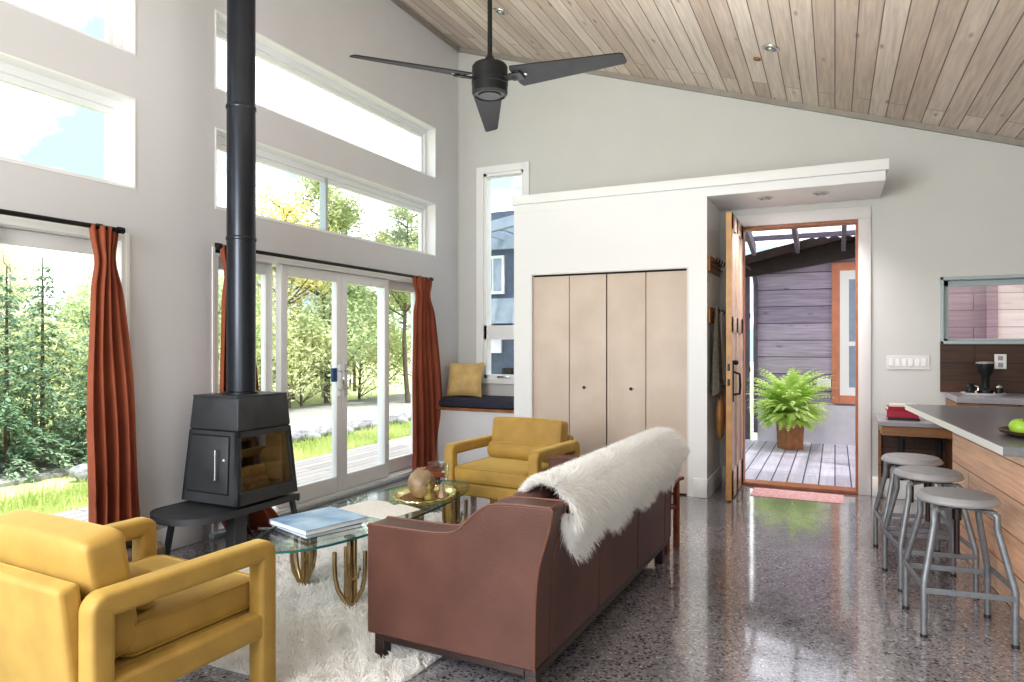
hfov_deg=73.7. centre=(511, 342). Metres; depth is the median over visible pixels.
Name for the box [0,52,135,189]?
window
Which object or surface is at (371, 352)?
shrub
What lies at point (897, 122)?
trim
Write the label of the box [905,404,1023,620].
kitchen island
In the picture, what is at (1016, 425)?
apple
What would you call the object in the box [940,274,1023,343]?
window
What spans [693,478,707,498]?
baseboard
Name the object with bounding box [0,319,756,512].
ground
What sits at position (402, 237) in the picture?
maple tree
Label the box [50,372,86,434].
spruce tree
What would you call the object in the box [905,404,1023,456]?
island countertop
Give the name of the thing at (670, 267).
trim
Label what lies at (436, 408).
bench
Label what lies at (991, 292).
trim
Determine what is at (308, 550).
coffee table
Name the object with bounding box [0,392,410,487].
gravel drive
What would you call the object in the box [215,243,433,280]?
curtain rod
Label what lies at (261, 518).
curtain
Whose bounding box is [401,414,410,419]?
boulder
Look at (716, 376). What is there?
coat
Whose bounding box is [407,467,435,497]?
clay vase
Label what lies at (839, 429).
wall
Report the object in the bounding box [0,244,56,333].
birch tree
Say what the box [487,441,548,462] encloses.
bolster pillow
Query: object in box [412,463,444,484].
glass vase
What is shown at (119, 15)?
window
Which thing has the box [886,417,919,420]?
book
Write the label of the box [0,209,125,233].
curtain rod
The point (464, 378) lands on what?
throw pillow
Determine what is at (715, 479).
baseboard
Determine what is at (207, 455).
door
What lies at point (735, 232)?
door
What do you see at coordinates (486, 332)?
window
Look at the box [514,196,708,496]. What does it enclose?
wall
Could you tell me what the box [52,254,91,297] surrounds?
birch tree
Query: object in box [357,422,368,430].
boulder
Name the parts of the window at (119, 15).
frame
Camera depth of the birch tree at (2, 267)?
13.18 m
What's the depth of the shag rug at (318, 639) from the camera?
3.13 m
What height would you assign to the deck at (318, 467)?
0.080 m
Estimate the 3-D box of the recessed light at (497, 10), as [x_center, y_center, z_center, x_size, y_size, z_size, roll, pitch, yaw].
[-0.106,-3.045,6.278,0.128,0.047,0.135,0,0,32]
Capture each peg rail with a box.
[708,255,724,276]
[708,307,724,323]
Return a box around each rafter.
[745,232,755,255]
[791,229,799,253]
[841,225,846,250]
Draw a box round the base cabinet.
[946,398,1023,486]
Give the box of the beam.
[745,236,854,277]
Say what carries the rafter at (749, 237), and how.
attached to the wall at (948, 205)
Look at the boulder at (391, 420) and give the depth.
13.52 m
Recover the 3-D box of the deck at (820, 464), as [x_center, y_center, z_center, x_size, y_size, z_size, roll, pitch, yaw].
[4.031,1.415,7.706,4.500,0.070,3.220,0,0,25]
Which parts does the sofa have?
leg, arm, frame, leg, panel, arm, panel, panel, leg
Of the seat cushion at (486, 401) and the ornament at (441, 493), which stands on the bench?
the seat cushion at (486, 401)
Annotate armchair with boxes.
[0,509,275,681]
[445,417,579,522]
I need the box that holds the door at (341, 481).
[212,246,415,532]
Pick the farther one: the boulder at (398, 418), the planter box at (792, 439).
the boulder at (398, 418)
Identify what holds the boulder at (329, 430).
on the ground at (399, 389)
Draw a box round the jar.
[995,385,1002,393]
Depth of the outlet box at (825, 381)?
9.32 m
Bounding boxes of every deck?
[52,436,410,521]
[745,439,854,486]
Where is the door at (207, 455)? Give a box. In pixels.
[187,435,228,494]
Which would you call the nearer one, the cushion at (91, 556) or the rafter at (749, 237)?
the cushion at (91, 556)
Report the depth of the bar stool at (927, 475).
3.80 m
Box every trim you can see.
[209,473,410,538]
[391,0,459,52]
[459,47,1023,146]
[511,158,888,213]
[531,267,687,495]
[735,206,870,495]
[985,285,997,338]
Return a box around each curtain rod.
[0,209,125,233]
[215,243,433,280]
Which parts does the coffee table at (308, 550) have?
cactus leg, cactus leg, cactus leg, cactus leg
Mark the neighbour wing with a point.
(502, 223)
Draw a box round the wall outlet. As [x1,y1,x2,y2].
[994,354,1006,368]
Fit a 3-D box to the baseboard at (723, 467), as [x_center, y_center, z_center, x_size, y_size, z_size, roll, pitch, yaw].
[2.085,1.285,6.669,0.072,0.170,0.020,0,0,25]
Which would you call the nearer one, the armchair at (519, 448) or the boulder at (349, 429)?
the armchair at (519, 448)
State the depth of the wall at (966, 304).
6.85 m
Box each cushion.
[0,509,137,658]
[123,556,248,655]
[439,395,513,409]
[455,457,548,486]
[491,417,567,454]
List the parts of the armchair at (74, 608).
panel, arm frame, arm frame, rail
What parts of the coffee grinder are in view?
lid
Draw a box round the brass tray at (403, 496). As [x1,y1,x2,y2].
[392,485,456,505]
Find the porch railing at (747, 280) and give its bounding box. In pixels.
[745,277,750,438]
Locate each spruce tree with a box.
[0,257,87,461]
[0,266,86,484]
[0,374,31,463]
[28,311,89,467]
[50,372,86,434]
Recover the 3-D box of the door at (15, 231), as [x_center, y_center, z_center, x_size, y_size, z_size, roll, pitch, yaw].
[-3.085,0.345,2.952,0.239,2.050,2.944,0,0,25]
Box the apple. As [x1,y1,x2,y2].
[1009,419,1023,432]
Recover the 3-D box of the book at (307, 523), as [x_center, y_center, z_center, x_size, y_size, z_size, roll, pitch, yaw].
[-1.019,0.936,3.609,0.345,0.026,0.375,0,0,41]
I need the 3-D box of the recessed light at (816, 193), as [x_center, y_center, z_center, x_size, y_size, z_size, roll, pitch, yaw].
[2.671,-1.288,5.905,0.136,0.022,0.136,0,0,25]
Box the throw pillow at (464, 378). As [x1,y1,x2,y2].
[445,362,484,396]
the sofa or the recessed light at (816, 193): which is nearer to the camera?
the sofa
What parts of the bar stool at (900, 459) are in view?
foot rail, leg, leg, foot rail, screw post, seat, foot rail, leg, leg, foot rail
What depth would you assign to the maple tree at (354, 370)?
22.91 m
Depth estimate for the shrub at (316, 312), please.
19.76 m
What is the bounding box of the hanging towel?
[719,312,725,383]
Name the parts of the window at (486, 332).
frame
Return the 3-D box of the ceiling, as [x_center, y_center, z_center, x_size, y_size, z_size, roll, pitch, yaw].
[0.695,-2.314,2.370,7.570,2.583,9.280,0,0,25]
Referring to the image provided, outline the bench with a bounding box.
[435,407,513,412]
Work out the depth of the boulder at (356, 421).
13.08 m
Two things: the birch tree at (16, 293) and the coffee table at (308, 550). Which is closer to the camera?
the coffee table at (308, 550)
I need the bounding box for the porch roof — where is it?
[745,225,854,248]
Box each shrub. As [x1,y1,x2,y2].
[0,309,88,438]
[0,317,55,375]
[38,318,220,378]
[218,295,347,400]
[218,315,275,391]
[257,289,376,400]
[260,308,367,405]
[295,304,410,398]
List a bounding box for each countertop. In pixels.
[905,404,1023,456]
[946,392,1023,404]
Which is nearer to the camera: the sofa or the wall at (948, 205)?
the sofa
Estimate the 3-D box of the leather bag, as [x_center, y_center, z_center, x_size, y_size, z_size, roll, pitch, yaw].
[1.868,0.322,6.119,0.081,1.076,0.158,0,0,25]
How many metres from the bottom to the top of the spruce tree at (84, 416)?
2.529 m
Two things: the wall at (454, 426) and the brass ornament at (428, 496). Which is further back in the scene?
the wall at (454, 426)
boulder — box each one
[69,463,86,477]
[74,468,87,481]
[292,433,303,442]
[301,430,321,440]
[314,427,326,436]
[315,425,331,429]
[326,427,331,435]
[347,420,361,423]
[347,422,358,430]
[347,425,353,433]
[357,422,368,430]
[366,420,376,429]
[389,418,395,425]
[393,415,408,424]
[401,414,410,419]
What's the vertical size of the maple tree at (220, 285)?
3.758 m
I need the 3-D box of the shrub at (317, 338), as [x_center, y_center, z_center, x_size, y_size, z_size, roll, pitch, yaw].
[-5.515,0.420,17.828,3.492,2.816,4.035,0,0,-34]
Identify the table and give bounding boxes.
[255,480,468,609]
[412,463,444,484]
[664,475,683,552]
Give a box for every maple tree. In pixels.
[18,274,90,382]
[47,294,89,340]
[218,272,295,390]
[219,296,310,355]
[288,280,394,377]
[300,286,409,391]
[347,203,417,402]
[353,292,410,375]
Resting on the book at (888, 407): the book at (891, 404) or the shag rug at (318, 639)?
the book at (891, 404)
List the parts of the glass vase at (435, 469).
leg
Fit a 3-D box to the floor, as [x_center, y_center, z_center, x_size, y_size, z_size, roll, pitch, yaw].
[0.695,1.430,2.370,7.570,0.120,9.280,0,0,25]
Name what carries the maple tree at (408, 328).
on the ground at (399, 389)
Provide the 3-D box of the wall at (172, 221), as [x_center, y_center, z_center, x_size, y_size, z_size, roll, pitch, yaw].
[-2.668,-1.055,3.878,0.200,4.850,9.130,0,0,25]
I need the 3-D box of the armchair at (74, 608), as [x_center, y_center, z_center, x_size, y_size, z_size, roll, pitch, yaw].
[-1.428,0.979,2.479,0.790,0.782,0.763,0,0,28]
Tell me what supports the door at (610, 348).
in the wall at (674, 232)
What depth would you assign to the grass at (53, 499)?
7.50 m
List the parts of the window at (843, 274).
sash, glass pane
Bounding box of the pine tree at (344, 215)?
[272,176,387,402]
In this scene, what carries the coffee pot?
on the serving tray at (964, 393)
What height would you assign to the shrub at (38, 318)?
2.816 m
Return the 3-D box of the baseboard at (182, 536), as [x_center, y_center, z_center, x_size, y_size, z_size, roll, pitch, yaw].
[-2.224,1.290,4.564,0.018,0.160,0.370,0,0,25]
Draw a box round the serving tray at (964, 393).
[960,392,1005,395]
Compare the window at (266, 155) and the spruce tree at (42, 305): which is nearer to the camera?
the window at (266, 155)
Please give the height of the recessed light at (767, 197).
0.022 m
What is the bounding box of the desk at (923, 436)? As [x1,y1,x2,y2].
[875,415,951,488]
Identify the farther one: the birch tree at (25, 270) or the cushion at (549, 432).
the birch tree at (25, 270)
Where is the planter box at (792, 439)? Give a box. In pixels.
[776,415,803,449]
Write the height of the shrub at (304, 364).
3.098 m
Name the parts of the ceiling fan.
blade, blade, blade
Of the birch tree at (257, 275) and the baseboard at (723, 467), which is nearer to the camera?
the baseboard at (723, 467)
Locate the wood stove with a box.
[150,0,299,555]
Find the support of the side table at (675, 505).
on the floor
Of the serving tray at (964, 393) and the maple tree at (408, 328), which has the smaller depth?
the serving tray at (964, 393)
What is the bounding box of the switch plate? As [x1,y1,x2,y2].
[887,355,929,368]
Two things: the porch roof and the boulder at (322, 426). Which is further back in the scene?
the boulder at (322, 426)
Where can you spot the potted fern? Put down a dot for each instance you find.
(789, 396)
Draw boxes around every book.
[269,506,367,535]
[276,523,362,539]
[885,405,906,410]
[885,409,918,418]
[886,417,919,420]
[889,403,910,406]
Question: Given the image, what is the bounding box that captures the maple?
[256,177,347,407]
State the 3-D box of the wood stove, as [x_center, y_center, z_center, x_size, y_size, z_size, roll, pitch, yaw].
[-1.882,-0.955,4.442,0.528,4.653,0.900,0,0,25]
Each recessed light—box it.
[493,8,506,14]
[758,196,773,199]
[762,45,779,52]
[812,192,828,195]
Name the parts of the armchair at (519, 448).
arm frame, rail, arm frame, panel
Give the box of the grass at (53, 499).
[0,419,410,514]
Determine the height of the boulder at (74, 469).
0.190 m
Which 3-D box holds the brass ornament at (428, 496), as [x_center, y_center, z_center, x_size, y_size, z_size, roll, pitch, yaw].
[-0.513,0.904,4.225,0.068,0.125,0.068,0,0,25]
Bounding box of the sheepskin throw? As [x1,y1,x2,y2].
[517,425,690,564]
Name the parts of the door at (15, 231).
fixed panel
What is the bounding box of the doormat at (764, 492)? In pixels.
[750,487,843,503]
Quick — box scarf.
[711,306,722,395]
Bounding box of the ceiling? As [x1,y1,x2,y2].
[400,0,1023,139]
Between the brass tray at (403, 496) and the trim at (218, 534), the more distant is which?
the trim at (218, 534)
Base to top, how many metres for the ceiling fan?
1.399 m
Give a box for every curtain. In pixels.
[87,224,139,524]
[219,245,278,534]
[412,276,441,469]
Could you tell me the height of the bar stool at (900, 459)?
0.647 m
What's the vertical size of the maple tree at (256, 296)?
3.372 m
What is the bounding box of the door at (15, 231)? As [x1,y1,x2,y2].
[0,214,129,339]
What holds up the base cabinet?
on the floor
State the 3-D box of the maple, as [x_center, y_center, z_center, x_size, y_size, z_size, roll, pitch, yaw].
[-5.905,-1.191,17.495,3.336,6.025,2.776,0,0,25]
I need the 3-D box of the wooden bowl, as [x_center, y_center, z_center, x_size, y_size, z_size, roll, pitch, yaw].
[2.570,0.443,3.342,0.316,0.030,0.363,0,0,25]
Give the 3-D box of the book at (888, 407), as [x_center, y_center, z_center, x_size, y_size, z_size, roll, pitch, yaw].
[3.233,0.539,5.667,0.220,0.030,0.160,0,0,21]
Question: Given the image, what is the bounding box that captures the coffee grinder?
[975,361,994,393]
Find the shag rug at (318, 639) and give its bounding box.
[208,510,468,681]
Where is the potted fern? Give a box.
[747,367,835,431]
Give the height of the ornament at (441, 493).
0.090 m
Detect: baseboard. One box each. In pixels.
[157,525,202,550]
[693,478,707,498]
[707,465,721,498]
[722,466,725,482]
[872,476,936,499]
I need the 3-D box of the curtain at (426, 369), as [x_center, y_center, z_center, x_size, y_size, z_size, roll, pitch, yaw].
[-0.872,0.340,7.211,0.126,2.045,0.679,0,0,28]
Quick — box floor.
[170,477,1023,681]
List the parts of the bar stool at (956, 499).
foot rail, leg, leg, foot rail, screw post, seat, seat frame, foot rail, leg, foot rail, leg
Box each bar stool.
[873,453,949,565]
[882,465,978,598]
[902,486,1019,648]
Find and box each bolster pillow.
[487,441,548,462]
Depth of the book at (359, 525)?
3.49 m
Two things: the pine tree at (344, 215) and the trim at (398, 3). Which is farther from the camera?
the pine tree at (344, 215)
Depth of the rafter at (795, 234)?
8.64 m
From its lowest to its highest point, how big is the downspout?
2.428 m
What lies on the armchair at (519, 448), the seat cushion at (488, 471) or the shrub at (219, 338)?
the seat cushion at (488, 471)
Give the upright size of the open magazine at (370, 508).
0.014 m
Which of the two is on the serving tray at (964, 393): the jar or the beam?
the jar
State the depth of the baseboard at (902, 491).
5.99 m
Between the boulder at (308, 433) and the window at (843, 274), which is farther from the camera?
the boulder at (308, 433)
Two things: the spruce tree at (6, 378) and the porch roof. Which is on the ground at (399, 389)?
the spruce tree at (6, 378)
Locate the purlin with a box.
[745,230,854,241]
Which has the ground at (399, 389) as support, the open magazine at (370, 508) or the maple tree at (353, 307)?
the maple tree at (353, 307)
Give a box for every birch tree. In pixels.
[0,244,47,343]
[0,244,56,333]
[0,247,61,441]
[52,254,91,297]
[256,266,313,390]
[302,287,330,397]
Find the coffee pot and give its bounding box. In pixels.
[965,383,978,392]
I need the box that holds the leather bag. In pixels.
[716,392,724,438]
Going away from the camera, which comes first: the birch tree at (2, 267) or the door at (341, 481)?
the door at (341, 481)
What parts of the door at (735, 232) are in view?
handle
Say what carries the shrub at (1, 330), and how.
on the ground at (399, 389)
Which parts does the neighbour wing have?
pane, door panel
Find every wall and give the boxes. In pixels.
[0,0,457,539]
[436,410,513,464]
[458,53,1023,494]
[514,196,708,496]
[709,199,719,476]
[757,258,854,405]
[757,404,854,445]
[948,285,1023,338]
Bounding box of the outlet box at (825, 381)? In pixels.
[816,379,830,387]
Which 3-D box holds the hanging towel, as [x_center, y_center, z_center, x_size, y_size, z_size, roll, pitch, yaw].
[1.960,0.053,6.396,0.102,0.686,0.200,0,0,25]
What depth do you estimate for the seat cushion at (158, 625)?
2.40 m
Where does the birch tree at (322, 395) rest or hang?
on the ground at (399, 389)
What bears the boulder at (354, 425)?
on the ground at (399, 389)
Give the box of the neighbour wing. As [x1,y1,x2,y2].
[491,210,513,374]
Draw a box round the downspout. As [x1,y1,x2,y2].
[745,266,757,432]
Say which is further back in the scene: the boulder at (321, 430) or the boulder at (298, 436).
the boulder at (321, 430)
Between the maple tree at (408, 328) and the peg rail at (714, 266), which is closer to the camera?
the peg rail at (714, 266)
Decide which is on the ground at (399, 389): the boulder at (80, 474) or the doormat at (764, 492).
the boulder at (80, 474)
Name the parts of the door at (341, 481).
fixed panel, sliding panel, handle, handle, sliding panel, fixed panel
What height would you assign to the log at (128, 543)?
0.119 m
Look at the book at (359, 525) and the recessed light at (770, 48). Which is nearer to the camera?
the book at (359, 525)
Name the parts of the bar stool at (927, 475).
foot rail, leg, leg, foot rail, screw post, seat, seat frame, foot rail, leg, foot rail, leg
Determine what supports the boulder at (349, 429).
on the ground at (399, 389)
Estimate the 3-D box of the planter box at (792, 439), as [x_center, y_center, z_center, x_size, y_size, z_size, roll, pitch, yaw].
[3.634,1.149,8.923,0.260,0.462,0.260,0,0,-10]
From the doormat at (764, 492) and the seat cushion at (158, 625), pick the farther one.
the doormat at (764, 492)
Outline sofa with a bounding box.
[366,454,671,681]
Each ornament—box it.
[424,479,434,499]
[436,482,446,497]
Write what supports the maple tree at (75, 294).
on the ground at (399, 389)
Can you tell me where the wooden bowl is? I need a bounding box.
[998,426,1023,437]
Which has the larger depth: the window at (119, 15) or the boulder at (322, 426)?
the boulder at (322, 426)
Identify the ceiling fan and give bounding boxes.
[349,0,626,131]
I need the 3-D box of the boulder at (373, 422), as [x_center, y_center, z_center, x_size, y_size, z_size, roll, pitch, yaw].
[-2.640,1.569,13.102,0.349,0.200,0.272,0,0,-7]
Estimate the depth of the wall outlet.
5.70 m
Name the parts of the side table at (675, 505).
leg, leg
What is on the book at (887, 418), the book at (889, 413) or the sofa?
the book at (889, 413)
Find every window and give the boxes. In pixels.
[0,0,135,55]
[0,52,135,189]
[215,10,435,178]
[215,127,435,256]
[476,161,529,383]
[832,262,854,403]
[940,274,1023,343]
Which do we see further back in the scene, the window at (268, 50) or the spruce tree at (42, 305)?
the spruce tree at (42, 305)
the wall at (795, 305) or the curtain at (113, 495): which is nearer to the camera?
the curtain at (113, 495)
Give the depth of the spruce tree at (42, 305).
10.43 m
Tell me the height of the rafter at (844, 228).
0.632 m
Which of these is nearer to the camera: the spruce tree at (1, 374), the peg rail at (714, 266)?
the peg rail at (714, 266)
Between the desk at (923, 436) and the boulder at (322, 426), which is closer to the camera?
the desk at (923, 436)
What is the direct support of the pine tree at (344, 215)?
on the ground at (399, 389)
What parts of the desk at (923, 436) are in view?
panel, panel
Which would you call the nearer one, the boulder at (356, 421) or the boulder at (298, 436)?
the boulder at (298, 436)
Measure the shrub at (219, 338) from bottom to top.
2.534 m
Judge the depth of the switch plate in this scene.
6.01 m
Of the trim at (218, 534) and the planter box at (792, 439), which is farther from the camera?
the planter box at (792, 439)
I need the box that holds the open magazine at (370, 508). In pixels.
[339,500,420,518]
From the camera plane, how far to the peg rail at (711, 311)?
6.12 m
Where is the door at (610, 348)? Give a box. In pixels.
[533,269,686,493]
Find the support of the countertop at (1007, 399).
on the base cabinet
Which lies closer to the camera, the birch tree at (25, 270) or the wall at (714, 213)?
the wall at (714, 213)
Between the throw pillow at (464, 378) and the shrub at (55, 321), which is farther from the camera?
the shrub at (55, 321)
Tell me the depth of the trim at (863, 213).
6.15 m
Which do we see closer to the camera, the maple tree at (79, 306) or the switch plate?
the switch plate
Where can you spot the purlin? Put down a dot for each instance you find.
(849, 232)
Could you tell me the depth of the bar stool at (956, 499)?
3.21 m
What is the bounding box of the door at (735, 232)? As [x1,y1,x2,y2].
[721,212,857,500]
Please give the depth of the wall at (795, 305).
9.51 m

